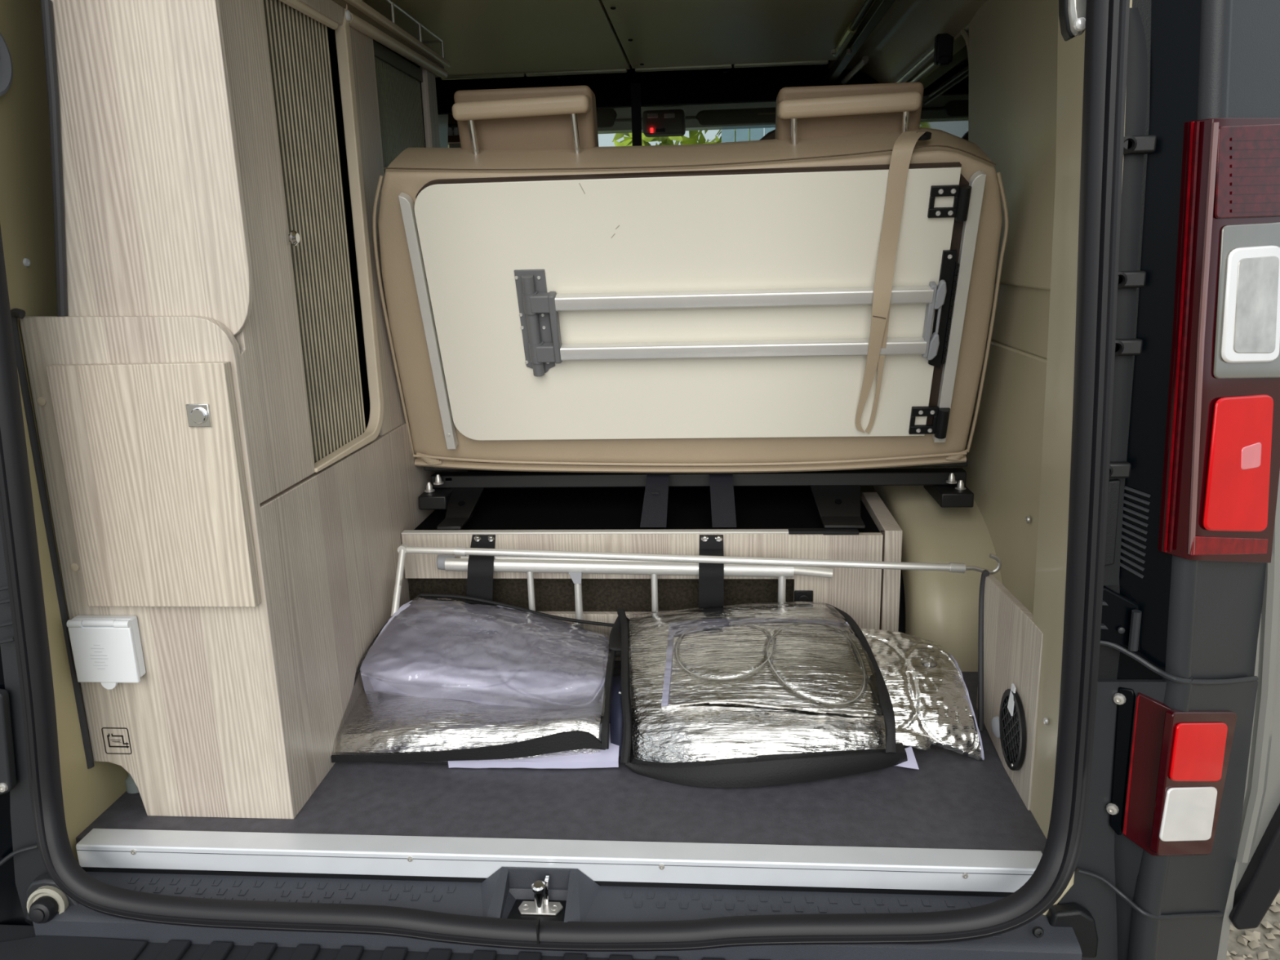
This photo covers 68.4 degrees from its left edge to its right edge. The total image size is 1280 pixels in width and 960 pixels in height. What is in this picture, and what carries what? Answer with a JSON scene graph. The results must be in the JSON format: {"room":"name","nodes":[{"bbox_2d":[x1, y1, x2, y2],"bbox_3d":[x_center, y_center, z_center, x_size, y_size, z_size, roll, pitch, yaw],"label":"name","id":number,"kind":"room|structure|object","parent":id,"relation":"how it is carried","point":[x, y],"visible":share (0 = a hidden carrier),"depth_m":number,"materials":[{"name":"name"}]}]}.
{"room":"vehicle interior","nodes":[
{"label":"vehicle interior","id":0,"kind":"room"},
{"bbox_2d":[0,524,48,925],"bbox_3d":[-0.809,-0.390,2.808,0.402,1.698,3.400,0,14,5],"label":"door frame","id":1,"kind":"structure","parent":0,"point":[21,862],"depth_m":1.31,"materials":[{"name":"grey paint"}]},
{"bbox_2d":[75,828,1042,892],"bbox_3d":[-0.133,0.536,1.329,1.368,0.037,0.043,0,14,5],"label":"trim","id":2,"kind":"structure","parent":1,"relation":"attached to","point":[695,863],"depth_m":1.32,"materials":[{"name":"metal"}]},
{"bbox_2d":[0,0,1129,951],"bbox_3d":[-0.152,-0.087,1.092,1.401,1.467,0.057,0,14,5],"label":"seal","id":3,"kind":"object","parent":1,"relation":"attached to","point":[1107,21],"visible":1,"depth_m":1.18,"materials":[{"name":"black rubber"}]},
{"bbox_2d":[0,640,1258,959],"bbox_3d":[-0.114,0.584,1.183,1.862,0.745,0.454,0,14,5],"label":"bumper cover","id":4,"kind":"object","parent":1,"relation":"attached to","point":[1124,901],"visible":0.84,"depth_m":1.23,"materials":[{"name":"grey plastic"}]},
{"bbox_2d":[32,866,1082,959],"bbox_3d":[-0.137,0.589,1.287,1.400,0.085,0.093,0,14,5],"label":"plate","id":5,"kind":"object","parent":4,"relation":"attached to","point":[500,895],"visible":0.6,"depth_m":1.28,"materials":[{"name":"grey plastic"}]},
{"bbox_2d":[26,873,79,923],"bbox_3d":[-0.824,0.594,1.309,0.089,0.073,0.054,0,14,5],"label":"buffer","id":6,"kind":"object","parent":5,"relation":"attached to","point":[45,899],"visible":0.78,"depth_m":1.30,"materials":[{"name":"grey plastic"}]},
{"bbox_2d":[26,885,68,914],"bbox_3d":[-0.823,0.591,1.307,0.053,0.053,0.021,0,14,5],"label":"ring","id":7,"kind":"object","parent":6,"relation":"on","point":[42,900],"depth_m":1.30,"materials":[{"name":"beige plastic"}]},
{"bbox_2d":[518,875,563,915],"bbox_3d":[-0.136,0.567,1.289,0.062,0.042,0.033,0,14,5],"label":"latch striker","id":8,"kind":"object","parent":5,"relation":"in","point":[541,905],"visible":1,"depth_m":1.28,"materials":[{"name":"metal"}]},
{"bbox_2d":[1105,687,1236,855],"bbox_3d":[0.686,0.379,1.181,0.188,0.257,0.071,-5,14,-13],"label":"tail light","id":9,"kind":"object","parent":4,"relation":"attached to","point":[1179,762],"visible":1,"depth_m":1.16,"materials":[{"name":"red plastic"}]},
{"bbox_2d":[0,0,449,863],"bbox_3d":[-0.745,-0.521,2.746,0.170,1.520,3.248,0,14,5],"label":"wall","id":10,"kind":"structure","parent":0,"point":[26,199],"depth_m":1.30,"materials":[{"name":"beige paint"}]},
{"bbox_2d":[0,32,13,96],"bbox_3d":[-0.817,-0.531,1.174,0.013,0.099,0.099,0,14,5],"label":"coat hook","id":11,"kind":"object","parent":10,"relation":"attached to","point":[6,63],"visible":1,"depth_m":1.21,"materials":[{"name":"grey plastic"}]},
{"bbox_2d":[332,0,449,435],"bbox_3d":[-0.692,-0.500,1.798,0.420,0.824,1.115,0,14,5],"label":"upper cabinet","id":12,"kind":"object","parent":10,"relation":"attached to","point":[397,105],"depth_m":1.87,"materials":[{"name":"brown wood"}]},
{"bbox_2d":[344,0,449,67],"bbox_3d":[-0.622,-0.852,1.706,0.260,0.014,1.115,0,14,5],"label":"shelf","id":13,"kind":"object","parent":12,"relation":"attached to","point":[359,8],"depth_m":1.86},
{"bbox_2d":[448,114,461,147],"bbox_3d":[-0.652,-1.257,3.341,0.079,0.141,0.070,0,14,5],"label":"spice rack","id":14,"kind":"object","parent":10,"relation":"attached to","point":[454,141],"visible":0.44,"depth_m":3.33,"materials":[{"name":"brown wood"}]},
{"bbox_2d":[75,569,1046,853],"bbox_3d":[-0.003,0.148,2.878,1.620,0.020,3.200,0,14,5],"label":"floor","id":15,"kind":"structure","parent":0,"point":[953,800],"depth_m":1.42,"materials":[{"name":"carpet"}]},
{"bbox_2d":[124,773,139,793],"bbox_3d":[-0.779,0.408,1.546,0.032,0.146,0.160,5,15,25],"label":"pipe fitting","id":16,"kind":"object","parent":15,"relation":"on","point":[131,786],"visible":0.11,"depth_m":1.49,"materials":[{"name":"plastic"}]},
{"bbox_2d":[10,0,467,818],"bbox_3d":[-0.638,-0.266,1.808,0.335,1.325,1.170,0,14,5],"label":"cabinet","id":17,"kind":"object","parent":15,"relation":"on","point":[206,381],"visible":0.94,"depth_m":1.32,"materials":[{"name":"brown wood"}]},
{"bbox_2d":[66,615,146,689],"bbox_3d":[-0.766,0.248,1.355,0.092,0.106,0.026,0,14,5],"label":"socket","id":18,"kind":"object","parent":17,"relation":"attached to","point":[107,650],"visible":1,"depth_m":1.34,"materials":[{"name":"white plastic"}]},
{"bbox_2d":[330,593,630,762],"bbox_3d":[-0.269,0.346,1.687,0.511,0.162,0.406,0,14,5],"label":"bag","id":19,"kind":"object","parent":15,"relation":"on","point":[575,740],"visible":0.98,"depth_m":1.52,"materials":[{"name":"fabric"}]},
{"bbox_2d":[334,597,608,764],"bbox_3d":[-0.281,0.348,1.696,0.470,0.160,0.387,0,14,5],"label":"blind","id":20,"kind":"object","parent":19,"relation":"in","point":[440,675],"visible":0.93,"depth_m":1.63,"materials":[{"name":"metal"}]},
{"bbox_2d":[360,597,608,709],"bbox_3d":[-0.268,0.336,1.743,0.436,0.160,0.283,0,14,5],"label":"plastic bag","id":21,"kind":"object","parent":20,"relation":"on","point":[429,651],"depth_m":1.67,"materials":[{"name":"plastic"}]},
{"bbox_2d":[391,543,1001,617],"bbox_3d":[0.095,0.191,1.772,1.142,0.125,0.085,0,14,5],"label":"pole","id":22,"kind":"object","parent":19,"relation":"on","point":[955,567],"visible":0.96,"depth_m":1.78,"materials":[{"name":"metal"}]},
{"bbox_2d":[448,724,619,768],"bbox_3d":[-0.185,0.442,1.573,0.306,0.037,0.096,0,14,5],"label":"sheet","id":23,"kind":"object","parent":15,"relation":"on","point":[609,757],"visible":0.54,"depth_m":1.53,"materials":[{"name":"white paper"}]},
{"bbox_2d":[609,675,631,756],"bbox_3d":[-0.033,0.396,1.625,0.034,0.092,0.191,-1,14,1],"label":"pouch","id":24,"kind":"object","parent":15,"relation":"on","point":[615,711],"visible":0.59,"depth_m":1.55,"materials":[{"name":"fabric"}]},
{"bbox_2d":[436,554,832,656],"bbox_3d":[-0.014,0.251,1.866,0.778,0.218,0.033,0,14,5],"label":"ladder","id":25,"kind":"object","parent":15,"relation":"on","point":[575,567],"visible":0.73,"depth_m":1.84,"materials":[{"name":"metal"}]},
{"bbox_2d":[400,486,902,661],"bbox_3d":[0.038,0.079,2.168,0.993,0.450,0.634,0,14,5],"label":"box","id":26,"kind":"object","parent":15,"relation":"on","point":[772,522],"visible":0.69,"depth_m":1.91,"materials":[{"name":"brown wood"}]},
{"bbox_2d":[466,534,495,604],"bbox_3d":[-0.320,0.209,1.882,0.070,0.192,0.051,0,14,5],"label":"strap","id":27,"kind":"object","parent":26,"relation":"attached to","point":[480,567],"visible":0.7,"depth_m":1.86,"materials":[{"name":"black fabric"}]},
{"bbox_2d":[640,472,669,527],"bbox_3d":[0.031,0.036,1.942,0.054,0.087,0.138,0,14,5],"label":"metal bar","id":28,"kind":"object","parent":26,"relation":"attached to","point":[654,513],"visible":0.82,"depth_m":1.94,"materials":[{"name":"black metal"}]},
{"bbox_2d":[373,82,1008,529],"bbox_3d":[0.100,-0.367,2.013,1.160,0.832,0.711,0,14,5],"label":"bench","id":29,"kind":"object","parent":26,"relation":"on","point":[548,131],"visible":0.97,"depth_m":1.76,"materials":[{"name":"brown leather"}]},
{"bbox_2d":[398,162,986,448],"bbox_3d":[0.090,-0.298,1.757,1.004,0.519,0.208,0,14,5],"label":"folding table","id":30,"kind":"object","parent":29,"relation":"on","point":[738,303],"visible":1,"depth_m":1.72,"materials":[{"name":"beige laminate"}]},
{"bbox_2d":[529,292,556,313],"bbox_3d":[-0.177,-0.326,1.731,0.049,0.037,0.029,0,14,5],"label":"bracket","id":31,"kind":"object","parent":30,"relation":"attached to","point":[540,302],"depth_m":1.72,"materials":[{"name":"grey plastic"}]},
{"bbox_2d":[535,342,562,362],"bbox_3d":[-0.172,-0.242,1.787,0.049,0.037,0.029,0,14,5],"label":"bracket","id":32,"kind":"object","parent":30,"relation":"attached to","point":[544,352],"depth_m":1.78,"materials":[{"name":"grey plastic"}]},
{"bbox_2d":[855,130,926,433],"bbox_3d":[0.454,-0.337,1.703,0.090,0.549,0.180,0,14,5],"label":"strap","id":33,"kind":"object","parent":29,"relation":"attached to","point":[904,146],"visible":1,"depth_m":1.65,"materials":[{"name":"beige fabric"}]},
{"bbox_2d":[698,534,724,612],"bbox_3d":[0.139,0.205,1.845,0.050,0.188,0.051,0,14,5],"label":"strap","id":34,"kind":"object","parent":26,"relation":"attached to","point":[711,575],"visible":0.79,"depth_m":1.83,"materials":[{"name":"black fabric"}]},
{"bbox_2d":[709,472,736,527],"bbox_3d":[0.169,0.036,1.931,0.048,0.086,0.140,-1,14,2],"label":"strap","id":35,"kind":"object","parent":26,"relation":"attached to","point":[722,488],"visible":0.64,"depth_m":1.93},
{"bbox_2d":[794,590,813,607],"bbox_3d":[0.324,0.236,1.862,0.037,0.036,0.004,0,14,5],"label":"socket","id":36,"kind":"object","parent":26,"relation":"attached to","point":[799,595],"depth_m":1.86,"materials":[{"name":"black plastic"}]},
{"bbox_2d":[628,606,885,762],"bbox_3d":[0.188,0.355,1.647,0.443,0.142,0.388,0,14,5],"label":"blind","id":37,"kind":"object","parent":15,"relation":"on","point":[705,731],"visible":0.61,"depth_m":1.51,"materials":[{"name":"metal"}]},
{"bbox_2d":[661,617,884,717],"bbox_3d":[0.223,0.318,1.620,0.364,0.086,0.221,0,14,5],"label":"mat","id":38,"kind":"object","parent":37,"relation":"on","point":[811,665],"visible":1,"depth_m":1.58,"materials":[{"name":"metal"}]},
{"bbox_2d":[617,601,907,787],"bbox_3d":[0.189,0.349,1.633,0.496,0.172,0.408,0,14,5],"label":"bag","id":39,"kind":"object","parent":15,"relation":"on","point":[783,768],"visible":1,"depth_m":1.47,"materials":[{"name":"fabric"}]},
{"bbox_2d":[759,128,775,140],"bbox_3d":[0.493,-0.835,3.231,0.430,0.720,0.130,0,14,5],"label":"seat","id":40,"kind":"object","parent":15,"relation":"on","point":[771,135],"visible":0.02,"depth_m":3.12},
{"bbox_2d":[893,746,919,768],"bbox_3d":[0.417,0.446,1.513,0.054,0.028,0.045,0,14,5],"label":"sheet","id":41,"kind":"object","parent":15,"relation":"on","point":[911,762],"visible":0.48,"depth_m":1.50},
{"bbox_2d":[895,727,931,750],"bbox_3d":[0.436,0.420,1.534,0.074,0.036,0.048,0,14,5],"label":"roll","id":42,"kind":"object","parent":15,"relation":"on","point":[910,738],"visible":0.8,"depth_m":1.51,"materials":[{"name":"metal"}]},
{"bbox_2d":[859,627,984,759],"bbox_3d":[0.468,0.360,1.615,0.187,0.140,0.223,0,14,5],"label":"mat","id":43,"kind":"object","parent":15,"relation":"on","point":[928,691],"visible":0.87,"depth_m":1.57,"materials":[{"name":"metal"}]},
{"bbox_2d":[976,569,1043,810],"bbox_3d":[0.579,0.316,1.496,0.025,0.280,0.292,0,14,5],"label":"board","id":44,"kind":"object","parent":15,"relation":"on","point":[1010,644],"visible":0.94,"depth_m":1.48,"materials":[{"name":"brown wood"}]},
{"bbox_2d":[999,683,1026,770],"bbox_3d":[0.568,0.378,1.442,0.010,0.133,0.110,0,14,5],"label":"vent","id":45,"kind":"object","parent":44,"relation":"attached to","point":[1012,729],"visible":1,"depth_m":1.43,"materials":[{"name":"black plastic"}]},
{"bbox_2d":[1001,695,1019,763],"bbox_3d":[0.569,0.382,1.442,0.003,0.104,0.094,0,14,5],"label":"grille","id":46,"kind":"object","parent":45,"relation":"attached to","point":[1010,704],"depth_m":1.44,"materials":[{"name":"black plastic"}]},
{"bbox_2d":[362,0,987,133],"bbox_3d":[-0.034,-1.196,2.729,1.900,0.138,3.650,0,14,5],"label":"ceiling","id":47,"kind":"structure","parent":0,"point":[680,52],"depth_m":2.40,"materials":[{"name":"black plastic"}]},
{"bbox_2d":[595,108,617,128],"bbox_3d":[-0.287,-1.367,3.570,0.403,0.070,0.022,0,14,5],"label":"sun visor","id":48,"kind":"object","parent":47,"relation":"attached to","point":[606,117],"visible":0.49,"depth_m":3.55,"materials":[{"name":"black plastic"}]},
{"bbox_2d":[631,83,641,146],"bbox_3d":[-0.011,-1.139,2.955,0.030,0.198,0.005,0,14,5],"label":"strap","id":49,"kind":"object","parent":47,"relation":"hanging from","point":[635,87],"visible":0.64,"depth_m":2.95,"materials":[{"name":"black fabric"}]},
{"bbox_2d":[642,109,685,137],"bbox_3d":[0.090,-1.340,3.537,0.157,0.086,0.117,0,14,5],"label":"console","id":50,"kind":"object","parent":47,"relation":"attached to","point":[666,122],"visible":1,"depth_m":3.49,"materials":[{"name":"black plastic"}]},
{"bbox_2d":[647,113,657,118],"bbox_3d":[0.047,-1.348,3.483,0.040,0.016,0.005,0,14,5],"label":"lamp","id":51,"kind":"object","parent":50,"relation":"attached to","point":[649,115],"depth_m":3.48,"materials":[{"name":"white plastic"}]},
{"bbox_2d":[655,128,665,132],"bbox_3d":[0.076,-1.297,3.493,0.034,0.012,0.006,0,14,5],"label":"switch","id":52,"kind":"object","parent":50,"relation":"attached to","point":[657,130],"depth_m":3.49,"materials":[{"name":"black plastic"}]},
{"bbox_2d":[663,113,675,118],"bbox_3d":[0.109,-1.346,3.478,0.040,0.016,0.005,0,14,5],"label":"lamp","id":53,"kind":"object","parent":50,"relation":"attached to","point":[665,115],"depth_m":3.48,"materials":[{"name":"white plastic"}]},
{"bbox_2d":[695,106,776,125],"bbox_3d":[0.419,-1.359,3.514,0.419,0.054,0.028,0,14,5],"label":"sun visor","id":54,"kind":"object","parent":47,"relation":"attached to","point":[755,115],"visible":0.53,"depth_m":3.51,"materials":[{"name":"black plastic"}]},
{"bbox_2d":[840,55,869,84],"bbox_3d":[0.635,-1.217,2.816,0.022,0.033,0.375,-1,14,1],"label":"handle","id":55,"kind":"object","parent":47,"relation":"attached to","point":[864,60],"visible":0.9,"depth_m":2.73,"materials":[{"name":"metal"}]},
{"bbox_2d":[826,0,894,83],"bbox_3d":[0.545,-1.087,2.272,0.032,0.027,1.700,0,14,5],"label":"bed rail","id":56,"kind":"object","parent":47,"relation":"attached to","point":[879,8],"visible":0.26,"depth_m":2.29,"materials":[{"name":"metal"}]},
{"bbox_2d":[831,0,874,57],"bbox_3d":[0.502,-1.056,2.179,0.054,0.031,0.700,0,14,5],"label":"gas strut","id":57,"kind":"object","parent":56,"relation":"attached to","point":[851,28],"visible":1,"depth_m":2.24,"materials":[{"name":"black metal"}]},
{"bbox_2d":[595,102,776,131],"bbox_3d":[0.048,-0.743,3.712,1.860,1.410,1.150,0,14,5],"label":"wall","id":58,"kind":"structure","parent":0,"point":[623,122],"depth_m":3.63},
{"bbox_2d":[860,0,1279,959],"bbox_3d":[0.779,-0.429,2.689,0.353,1.750,3.371,0,14,5],"label":"wall","id":59,"kind":"structure","parent":0,"point":[1026,81],"depth_m":1.26,"materials":[{"name":"metal"}]},
{"bbox_2d":[894,33,953,83],"bbox_3d":[0.737,-1.092,2.560,0.038,0.070,0.810,0,14,5],"label":"rail","id":60,"kind":"object","parent":59,"relation":"attached to","point":[942,51],"visible":0.91,"depth_m":2.19,"materials":[{"name":"metal"}]},
{"bbox_2d":[919,44,968,140],"bbox_3d":[0.803,-0.771,2.526,0.005,0.650,1.020,0,14,5],"label":"window","id":61,"kind":"structure","parent":59,"relation":"in","point":[945,99],"depth_m":2.40,"materials":[{"name":"clear glass"}]},
{"bbox_2d":[1058,0,1086,40],"bbox_3d":[0.466,-0.498,1.006,0.029,0.048,0.036,0,14,5],"label":"handle","id":62,"kind":"object","parent":59,"relation":"attached to","point":[1072,13],"visible":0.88,"depth_m":1.00,"materials":[{"name":"silver plastic"}]},
{"bbox_2d":[1100,585,1142,651],"bbox_3d":[0.570,0.169,1.133,0.075,0.083,0.025,0,14,5],"label":"hinge","id":63,"kind":"object","parent":59,"relation":"attached to","point":[1121,619],"visible":0.69,"depth_m":1.13,"materials":[{"name":"black metal"}]},
{"bbox_2d":[1103,7,1156,585],"bbox_3d":[0.536,-0.182,1.051,0.056,0.635,0.029,0,14,5],"label":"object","id":64,"kind":"object","parent":59,"relation":"attached to","point":[1136,144],"visible":0.77,"depth_m":1.03,"materials":[{"name":"black rubber"}]},
{"bbox_2d":[1158,117,1279,563],"bbox_3d":[0.692,-0.140,1.086,0.243,0.532,0.071,-7,15,-22],"label":"tail lamp","id":65,"kind":"object","parent":59,"relation":"attached to","point":[1221,467],"visible":1,"depth_m":1.04,"materials":[{"name":"red plastic"}]},
{"bbox_2d":[1228,472,1279,929],"bbox_3d":[0.809,-0.083,1.197,0.199,1.472,0.070,0,14,5],"label":"door","id":66,"kind":"structure","parent":59,"relation":"in","point":[1257,886],"depth_m":1.29,"materials":[{"name":"silver metal"}]},
{"label":"outside","id":67,"kind":"structure","parent":0,"visible":0},
{"bbox_2d":[1226,889,1279,959],"bbox_3d":[-0.118,1.123,1.475,28.000,0.040,28.000,0,14,5],"label":"ground","id":68,"kind":"structure","parent":67,"point":[1271,917],"depth_m":1.94,"materials":[{"name":"beige gravel"}]},
{"bbox_2d":[612,128,750,146],"bbox_3d":[0.497,-2.427,10.161,1.999,4.542,1.523,0,14,5],"label":"bush","id":69,"kind":"object","parent":68,"relation":"on","point":[693,138],"visible":0.02,"depth_m":9.75,"materials":[{"name":"green plant"}]},
{"bbox_2d":[721,127,775,142],"bbox_3d":[1.342,-2.209,8.734,1.200,2.900,0.070,0,14,5],"label":"fence","id":70,"kind":"object","parent":68,"relation":"on","point":[756,134],"visible":0.02,"depth_m":8.50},
{"bbox_2d":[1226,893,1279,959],"bbox_3d":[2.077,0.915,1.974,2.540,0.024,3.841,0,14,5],"label":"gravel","id":71,"kind":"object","parent":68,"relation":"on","point":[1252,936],"visible":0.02,"depth_m":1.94,"materials":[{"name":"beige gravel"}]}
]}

